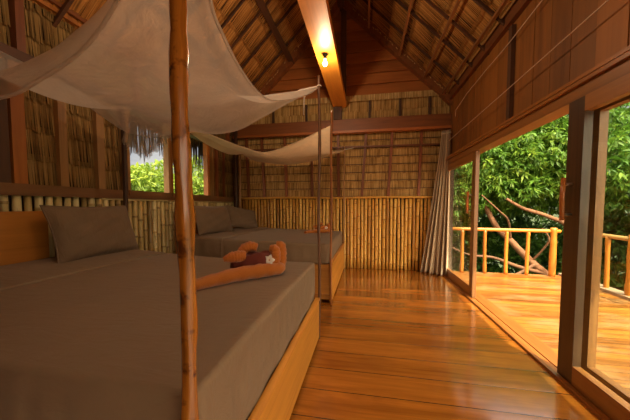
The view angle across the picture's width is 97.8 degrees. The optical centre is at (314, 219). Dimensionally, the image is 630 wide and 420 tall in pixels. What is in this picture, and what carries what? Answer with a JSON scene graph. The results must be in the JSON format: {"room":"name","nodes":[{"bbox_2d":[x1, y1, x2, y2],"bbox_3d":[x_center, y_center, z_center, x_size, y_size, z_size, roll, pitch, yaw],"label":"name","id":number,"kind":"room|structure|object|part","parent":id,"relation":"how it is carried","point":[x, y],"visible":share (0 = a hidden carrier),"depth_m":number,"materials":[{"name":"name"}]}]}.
{"room":"traditional dwelling","nodes":[
{"label":"traditional dwelling","id":0,"kind":"room"},
{"bbox_2d":[0,0,238,256],"bbox_3d":[-2.322,-0.475,2.454,0.191,3.200,7.220,1,3,10],"label":"wall","id":1,"kind":"structure","parent":0,"point":[53,152],"depth_m":2.51,"materials":[{"name":"brown wicker"}]},
{"bbox_3d":[-2.356,-1.931,2.336,0.140,0.080,7.120,1,3,10],"label":"eave plate","id":2,"kind":"part","parent":1,"relation":"part of","materials":[{"name":"brown wood"}]},
{"bbox_2d":[119,129,171,196],"bbox_3d":[-2.175,-0.842,3.535,0.160,1.075,0.753,1,3,10],"label":"window","id":3,"kind":"structure","parent":1,"relation":"in","point":[166,151],"depth_m":3.74,"materials":[{"name":"brown wood"}]},
{"bbox_3d":[-2.217,-0.830,3.196,0.082,0.965,0.070,1,3,10],"label":"frame","id":4,"kind":"part","parent":3,"relation":"part of","materials":[{"name":"brown wood"}]},
{"bbox_3d":[-2.172,-0.336,3.574,0.160,0.060,0.720,1,3,10],"label":"sill","id":5,"kind":"part","parent":3,"relation":"part of","materials":[{"name":"brown wood"}]},
{"bbox_3d":[-2.090,-0.865,3.879,0.082,0.965,0.043,1,3,10],"label":"frame","id":6,"kind":"part","parent":3,"relation":"part of","materials":[{"name":"brown wood"}]},
{"bbox_2d":[170,133,209,198],"bbox_3d":[-2.015,-0.886,4.396,0.160,1.075,0.993,1,3,10],"label":"window","id":7,"kind":"structure","parent":1,"relation":"in","point":[206,154],"depth_m":4.80,"materials":[{"name":"brown wood"}]},
{"bbox_3d":[-2.081,-0.867,3.926,0.082,0.965,0.043,1,3,10],"label":"frame","id":8,"kind":"part","parent":7,"relation":"part of","materials":[{"name":"brown wood"}]},
{"bbox_3d":[-2.018,-0.379,4.409,0.160,0.060,0.960,1,3,10],"label":"sill","id":9,"kind":"part","parent":7,"relation":"part of","materials":[{"name":"brown wood"}]},
{"bbox_3d":[-1.910,-0.914,4.845,0.082,0.965,0.070,1,3,10],"label":"frame","id":10,"kind":"part","parent":7,"relation":"part of","materials":[{"name":"brown wood"}]},
{"bbox_3d":[-1.659,-0.543,5.781,0.099,3.000,0.102,1,3,10],"label":"corner post","id":11,"kind":"part","parent":1,"relation":"part of","materials":[{"name":"brown wood"}]},
{"bbox_2d":[28,0,509,175],"bbox_3d":[-0.197,-2.432,1.970,5.732,3.527,7.240,1,3,10],"label":"ceiling","id":12,"kind":"structure","parent":0,"point":[442,36],"depth_m":4.25,"materials":[{"name":"brown wicker"}]},
{"bbox_2d":[232,0,453,270],"bbox_3d":[0.401,-1.644,5.476,4.503,5.230,0.275,1,3,10],"label":"wall","id":13,"kind":"structure","parent":0,"point":[393,121],"depth_m":5.38,"materials":[{"name":"brown wood"}]},
{"bbox_2d":[297,0,346,106],"bbox_3d":[-0.158,-2.089,1.909,0.260,0.120,7.100,1,3,10],"label":"ceiling beam","id":14,"kind":"structure","parent":13,"relation":"attached to","point":[316,14],"depth_m":3.27,"materials":[{"name":"brown wood"}]},
{"bbox_2d":[322,53,327,65],"bbox_3d":[0.128,-2.034,3.499,0.068,0.152,0.066,1,3,10],"label":"light bulb","id":15,"kind":"object","parent":14,"relation":"attached to","point":[323,54],"visible":1,"depth_m":3.48,"materials":[{"name":"white glass"}]},
{"bbox_3d":[0.337,-0.450,5.531,4.080,0.060,0.048,1,3,10],"label":"bamboo cap rail","id":16,"kind":"part","parent":13,"relation":"part of","materials":[{"name":"brown wood"}]},
{"bbox_3d":[0.397,-1.410,5.505,4.250,1.900,0.038,1,3,10],"label":"thatch panel","id":17,"kind":"part","parent":13,"relation":"part of","materials":[{"name":"brown wicker"}]},
{"bbox_3d":[0.556,-3.223,5.309,0.100,1.840,0.080,1,3,10],"label":"king post","id":18,"kind":"part","parent":13,"relation":"part of","materials":[{"name":"brown wood"}]},
{"bbox_2d":[289,267,600,419],"bbox_3d":[-0.268,1.181,2.182,4.500,0.080,7.270,1,3,10],"label":"floor","id":19,"kind":"structure","parent":0,"point":[392,344],"depth_m":2.19,"materials":[{"name":"brown wood"}]},
{"bbox_2d":[0,0,320,419],"bbox_3d":[-1.218,-0.117,1.808,2.244,2.551,1.940,1,3,10],"label":"bed","id":20,"kind":"object","parent":19,"relation":"on","point":[24,235],"visible":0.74,"depth_m":0.72,"materials":[{"name":"brown wood"}]},
{"bbox_3d":[-2.351,0.532,1.747,0.050,1.160,1.160,1,3,10],"label":"headboard","id":21,"kind":"part","parent":20,"relation":"part of","materials":[{"name":"brown wood"}]},
{"bbox_3d":[-2.002,-0.022,2.917,0.050,2.251,0.056,2,3,32],"label":"bed post","id":22,"kind":"part","parent":20,"relation":"part of","materials":[{"name":"brown wood"}]},
{"bbox_2d":[0,250,314,419],"bbox_3d":[-1.206,0.549,1.841,2.144,0.437,1.814,1,3,10],"label":"mattress","id":23,"kind":"object","parent":20,"relation":"on","point":[96,337],"visible":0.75,"depth_m":1.13,"materials":[{"name":"grey fabric"}]},
{"bbox_2d":[39,205,139,262],"bbox_3d":[-1.987,0.098,2.513,0.251,0.469,0.810,1,3,10],"label":"pillow","id":24,"kind":"object","parent":23,"relation":"on","point":[77,232],"visible":1,"depth_m":2.35,"materials":[{"name":"fabric"}]},
{"bbox_2d":[196,241,286,290],"bbox_3d":[-0.521,0.285,1.910,0.730,0.250,0.270,-2,4,-39],"label":"rolled towel","id":25,"kind":"object","parent":23,"relation":"on","point":[278,250],"visible":0.9,"depth_m":1.88,"materials":[{"name":"orange fabric"}]},
{"bbox_2d":[230,250,271,267],"bbox_3d":[-0.446,0.314,2.014,0.338,0.171,0.205,0,3,-8],"label":"folded cloth","id":26,"kind":"object","parent":25,"relation":"in","point":[252,258],"visible":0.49,"depth_m":1.92,"materials":[{"name":"red fabric"}]},
{"bbox_2d":[265,255,274,263],"bbox_3d":[-0.319,0.282,1.943,0.073,0.077,0.014,1,3,10],"label":"flower","id":27,"kind":"object","parent":25,"relation":"on","point":[269,259],"visible":1,"depth_m":1.94,"materials":[{"name":"white plant"}]},
{"bbox_2d":[0,0,321,157],"bbox_3d":[-1.185,-0.866,1.794,2.196,0.953,1.913,1,3,10],"label":"net","id":28,"kind":"object","parent":20,"relation":"hanging from","point":[115,65],"visible":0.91,"depth_m":1.22,"materials":[{"name":"beige fabric"}]},
{"bbox_3d":[-0.100,-1.080,2.490,0.322,0.265,0.054,0,3,4],"label":"tie cord","id":29,"kind":"part","parent":28,"relation":"part of","materials":[{"name":"beige fabric"}]},
{"bbox_3d":[-0.334,-0.061,0.705,0.061,2.551,0.056,1,3,10],"label":"bed post","id":30,"kind":"part","parent":20,"relation":"part of","materials":[{"name":"brown wood"}]},
{"bbox_3d":[-0.142,0.959,1.684,0.035,0.355,1.780,1,3,10],"label":"foot rail","id":31,"kind":"part","parent":20,"relation":"part of","materials":[{"name":"brown wood"}]},
{"bbox_3d":[0.038,-0.088,2.535,0.033,2.420,0.037,2,3,32],"label":"bed post","id":32,"kind":"part","parent":20,"relation":"part of","materials":[{"name":"brown wood"}]},
{"bbox_2d":[175,111,344,304],"bbox_3d":[-0.696,-0.195,4.629,2.241,2.421,2.056,1,3,10],"label":"bed","id":33,"kind":"object","parent":19,"relation":"on","point":[331,273],"visible":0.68,"depth_m":3.54,"materials":[{"name":"brown wood"}]},
{"bbox_3d":[-1.775,0.375,4.850,0.050,1.160,1.940,1,3,10],"label":"headboard","id":34,"kind":"part","parent":33,"relation":"part of","materials":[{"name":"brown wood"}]},
{"bbox_3d":[-1.573,-0.253,5.778,0.064,2.421,0.069,2,3,32],"label":"bed post","id":35,"kind":"part","parent":33,"relation":"part of","materials":[{"name":"brown wood"}]},
{"bbox_2d":[194,227,341,263],"bbox_3d":[-0.683,0.350,4.656,2.143,0.320,1.916,1,3,10],"label":"mattress","id":36,"kind":"object","parent":33,"relation":"on","point":[300,246],"visible":0.7,"depth_m":3.84,"materials":[{"name":"grey fabric"}]},
{"bbox_2d":[195,205,232,235],"bbox_3d":[-1.624,-0.008,4.415,0.238,0.450,0.808,1,3,21],"label":"pillow","id":37,"kind":"object","parent":36,"relation":"on","point":[209,219],"visible":0.94,"depth_m":4.28,"materials":[{"name":"fabric"}]},
{"bbox_2d":[227,205,257,227],"bbox_3d":[-1.406,-0.037,5.371,0.257,0.519,0.762,2,4,38],"label":"pillow","id":38,"kind":"object","parent":36,"relation":"on","point":[239,217],"visible":0.91,"depth_m":5.26,"materials":[{"name":"fabric"}]},
{"bbox_2d":[304,222,329,233],"bbox_3d":[0.044,0.140,4.899,0.551,0.188,0.204,-1,3,-21],"label":"rolled towel","id":39,"kind":"object","parent":36,"relation":"on","point":[327,230],"visible":0.83,"depth_m":4.86,"materials":[{"name":"orange fabric"}]},
{"bbox_2d":[190,126,351,164],"bbox_3d":[-0.580,-1.153,4.576,2.332,0.433,2.044,1,3,10],"label":"net","id":40,"kind":"object","parent":33,"relation":"hanging from","point":[304,150],"visible":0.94,"depth_m":4.25,"materials":[{"name":"beige fabric"}]},
{"bbox_3d":[-0.862,0.980,3.740,2.160,0.065,0.026,1,3,10],"label":"rail","id":41,"kind":"part","parent":33,"relation":"part of","materials":[{"name":"brown wood"}]},
{"bbox_3d":[-0.862,0.752,3.729,2.160,0.380,0.035,1,3,10],"label":"rail","id":42,"kind":"part","parent":33,"relation":"part of","materials":[{"name":"brown wood"}]},
{"bbox_3d":[0.202,-0.135,3.447,0.039,2.421,0.033,-1,3,-12],"label":"bed post","id":43,"kind":"part","parent":33,"relation":"part of","materials":[{"name":"brown wood"}]},
{"bbox_3d":[0.379,0.759,4.485,0.035,0.470,1.950,1,3,10],"label":"foot rail","id":44,"kind":"part","parent":33,"relation":"part of","materials":[{"name":"brown wood"}]},
{"bbox_3d":[0.574,-0.235,5.422,0.028,2.420,0.031,2,3,34],"label":"bed post","id":45,"kind":"part","parent":33,"relation":"part of","materials":[{"name":"brown wood"}]},
{"bbox_2d":[443,275,610,419],"bbox_3d":[1.806,1.161,1.669,0.235,0.032,7.020,1,3,10],"label":"door track","id":46,"kind":"object","parent":19,"relation":"on","point":[547,356],"visible":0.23,"depth_m":2.52,"materials":[{"name":"brown wood"}]},
{"bbox_3d":[1.853,1.167,1.660,0.140,0.020,7.020,1,3,10],"label":"sill","id":47,"kind":"part","parent":46,"relation":"part of","materials":[{"name":"brown wood"}]},
{"bbox_2d":[446,0,629,245],"bbox_3d":[1.790,-0.545,1.672,0.220,3.420,7.190,1,3,10],"label":"wall","id":48,"kind":"structure","parent":0,"point":[606,32],"depth_m":2.58,"materials":[{"name":"brown wood"}]},
{"bbox_2d":[445,151,479,297],"bbox_3d":[2.221,0.034,4.335,0.119,1.950,1.400,1,3,10],"label":"door","id":49,"kind":"structure","parent":48,"relation":"in","point":[469,288],"depth_m":3.71,"materials":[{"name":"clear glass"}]},
{"bbox_3d":[2.258,0.943,4.374,0.045,0.130,1.160,1,3,10],"label":"rail","id":50,"kind":"part","parent":49,"relation":"part of","materials":[{"name":"brown wood"}]},
{"bbox_3d":[2.258,-0.890,4.281,0.045,0.100,1.160,1,3,10],"label":"rail","id":51,"kind":"part","parent":49,"relation":"part of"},
{"bbox_3d":[2.068,-0.236,3.728,0.034,0.296,0.030,1,3,10],"label":"pull handle","id":52,"kind":"part","parent":49,"relation":"part of","materials":[{"name":"brown wood"}]},
{"bbox_3d":[1.837,-2.061,1.550,0.110,0.140,7.120,1,3,10],"label":"eave plate","id":53,"kind":"part","parent":48,"relation":"part of","materials":[{"name":"brown wood"}]},
{"bbox_2d":[455,0,542,116],"bbox_3d":[2.031,-1.801,2.905,0.011,0.326,3.425,1,3,10],"label":"cable","id":54,"kind":"object","parent":48,"relation":"attached to","point":[541,0],"visible":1,"depth_m":2.96,"materials":[{"name":"metal"}]},
{"bbox_2d":[449,0,608,140],"bbox_3d":[1.887,-1.330,2.434,0.009,0.168,5.200,1,3,10],"label":"wire","id":55,"kind":"object","parent":48,"relation":"attached to","point":[607,0],"visible":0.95,"depth_m":2.17,"materials":[{"name":"metal"}]},
{"bbox_2d":[420,129,451,275],"bbox_3d":[2.201,-0.306,4.997,0.253,2.595,0.500,-3,4,-43],"label":"curtain","id":56,"kind":"object","parent":55,"relation":"hanging from","point":[435,254],"visible":0.98,"depth_m":4.96,"materials":[{"name":"beige fabric"}]},
{"bbox_2d":[445,45,629,164],"bbox_3d":[1.805,-0.883,1.616,0.175,0.150,7.120,1,3,10],"label":"beam","id":57,"kind":"structure","parent":48,"relation":"attached to","point":[555,105],"depth_m":2.16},
{"bbox_2d":[557,73,629,419],"bbox_3d":[1.653,0.187,1.315,0.124,1.950,1.368,1,3,10],"label":"door","id":58,"kind":"structure","parent":48,"relation":"in","point":[575,188],"depth_m":1.85,"materials":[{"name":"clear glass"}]},
{"bbox_3d":[1.721,-0.144,1.913,0.034,0.296,0.030,1,3,10],"label":"pull handle","id":59,"kind":"part","parent":58,"relation":"part of","materials":[{"name":"brown wood"}]},
{"bbox_3d":[1.690,1.096,1.355,0.050,0.130,1.078,1,3,10],"label":"rail","id":60,"kind":"part","parent":58,"relation":"part of","materials":[{"name":"brown wood"}]},
{"bbox_3d":[1.690,-0.737,1.262,0.050,0.100,1.078,1,3,10],"label":"rail","id":61,"kind":"part","parent":58,"relation":"part of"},
{"bbox_2d":[581,95,629,403],"bbox_3d":[1.778,0.190,1.260,0.050,1.950,1.405,1,3,10],"label":"door","id":62,"kind":"structure","parent":48,"relation":"in","point":[600,115],"depth_m":1.84,"materials":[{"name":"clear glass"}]},
{"bbox_3d":[1.778,1.098,1.306,0.050,0.130,1.165,1,3,10],"label":"rail","id":63,"kind":"part","parent":62,"relation":"part of","materials":[{"name":"brown wood"}]},
{"bbox_3d":[1.778,-0.734,1.214,0.050,0.100,1.165,1,3,10],"label":"rail","id":64,"kind":"part","parent":62,"relation":"part of","materials":[{"name":"brown wood"}]},
{"bbox_2d":[453,271,629,391],"bbox_3d":[2.859,1.225,1.110,2.040,0.120,8.300,1,3,10],"label":"floor","id":65,"kind":"structure","parent":0,"point":[532,300],"depth_m":3.36,"materials":[{"name":"orange wood"}]},
{"bbox_2d":[453,227,560,276],"bbox_3d":[3.500,0.569,5.086,1.801,0.874,0.113,1,3,10],"label":"deck railing","id":66,"kind":"object","parent":65,"relation":"on","point":[553,232],"visible":0.99,"depth_m":5.04,"materials":[{"name":"wood"}]},
{"bbox_3d":[3.502,0.184,5.082,1.801,0.085,0.071,1,3,10],"label":"rail","id":67,"kind":"part","parent":66,"relation":"part of","materials":[{"name":"yellow wood"}]},
{"bbox_3d":[4.274,0.576,4.943,0.108,0.874,0.113,1,3,10],"label":"corner post","id":68,"kind":"part","parent":66,"relation":"part of","materials":[{"name":"wood"}]},
{"bbox_2d":[602,233,629,295],"bbox_3d":[3.922,0.740,1.702,0.119,0.874,6.301,1,3,10],"label":"deck railing","id":69,"kind":"object","parent":65,"relation":"on","point":[608,237],"visible":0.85,"depth_m":4.03,"materials":[{"name":"yellow wood"}]},
{"bbox_3d":[3.919,0.365,1.684,0.066,0.070,6.301,1,3,10],"label":"rail","id":70,"kind":"part","parent":69,"relation":"part of","materials":[{"name":"wood"}]},
{"bbox_3d":[4.299,0.638,3.730,0.119,0.874,0.123,1,3,10],"label":"corner post","id":71,"kind":"part","parent":69,"relation":"part of","materials":[{"name":"wood"}]},
{"label":"outside","id":72,"kind":"structure","parent":0,"visible":0},
{"bbox_2d":[131,168,629,274],"bbox_3d":[4.912,-4.588,25.740,90.200,15.696,96.800,1,3,10],"label":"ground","id":73,"kind":"structure","parent":72,"point":[195,169],"depth_m":24.86,"materials":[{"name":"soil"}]},
{"bbox_2d":[130,160,173,184],"bbox_3d":[-12.146,-1.560,20.089,5.798,5.985,5.695,-1,3,-16],"label":"leafy shrub","id":74,"kind":"object","parent":73,"relation":"on","point":[147,165],"visible":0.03,"depth_m":19.53,"materials":[{"name":"green plant"}]},
{"bbox_2d":[130,161,174,192],"bbox_3d":[-8.556,-0.379,13.450,4.727,4.826,4.913,-2,4,-35],"label":"leafy shrub","id":75,"kind":"object","parent":73,"relation":"on","point":[156,187],"visible":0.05,"depth_m":13.29,"materials":[{"name":"green plant"}]},
{"bbox_2d":[131,159,198,194],"bbox_3d":[-8.972,-1.038,16.355,5.006,5.321,5.347,1,3,10],"label":"leafy shrub","id":76,"kind":"object","parent":73,"relation":"on","point":[160,176],"visible":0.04,"depth_m":15.61,"materials":[{"name":"green plant"}]},
{"bbox_2d":[160,155,203,194],"bbox_3d":[-8.211,-1.727,19.790,5.451,6.349,6.150,1,3,10],"label":"broadleaf tree","id":77,"kind":"object","parent":73,"relation":"on","point":[198,183],"visible":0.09,"depth_m":18.39,"materials":[{"name":"green plant"}]},
{"bbox_2d":[452,203,561,273],"bbox_3d":[5.716,-0.062,9.836,7.292,7.650,3.783,1,3,10],"label":"broadleaf tree","id":78,"kind":"object","parent":73,"relation":"on","point":[484,222],"visible":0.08,"depth_m":8.95,"materials":[{"name":"green plant"}]},
{"bbox_2d":[452,102,629,274],"bbox_3d":[5.112,0.243,7.246,5.800,7.313,2.802,1,3,20],"label":"broadleaf tree","id":79,"kind":"object","parent":73,"relation":"on","point":[532,171],"visible":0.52,"depth_m":6.38,"materials":[{"name":"green plant"}]},
{"bbox_2d":[490,216,612,263],"bbox_3d":[7.376,1.776,8.494,3.296,4.093,2.303,0,3,-3],"label":"leafy shrub","id":80,"kind":"object","parent":73,"relation":"on","point":[520,238],"visible":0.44,"depth_m":8.22,"materials":[{"name":"green plant"}]},
{"bbox_2d":[532,108,629,290],"bbox_3d":[9.669,0.106,7.340,6.684,7.566,4.182,2,4,39],"label":"broadleaf tree","id":81,"kind":"object","parent":73,"relation":"on","point":[616,221],"visible":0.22,"depth_m":7.29,"materials":[{"name":"green plant"}]}
]}

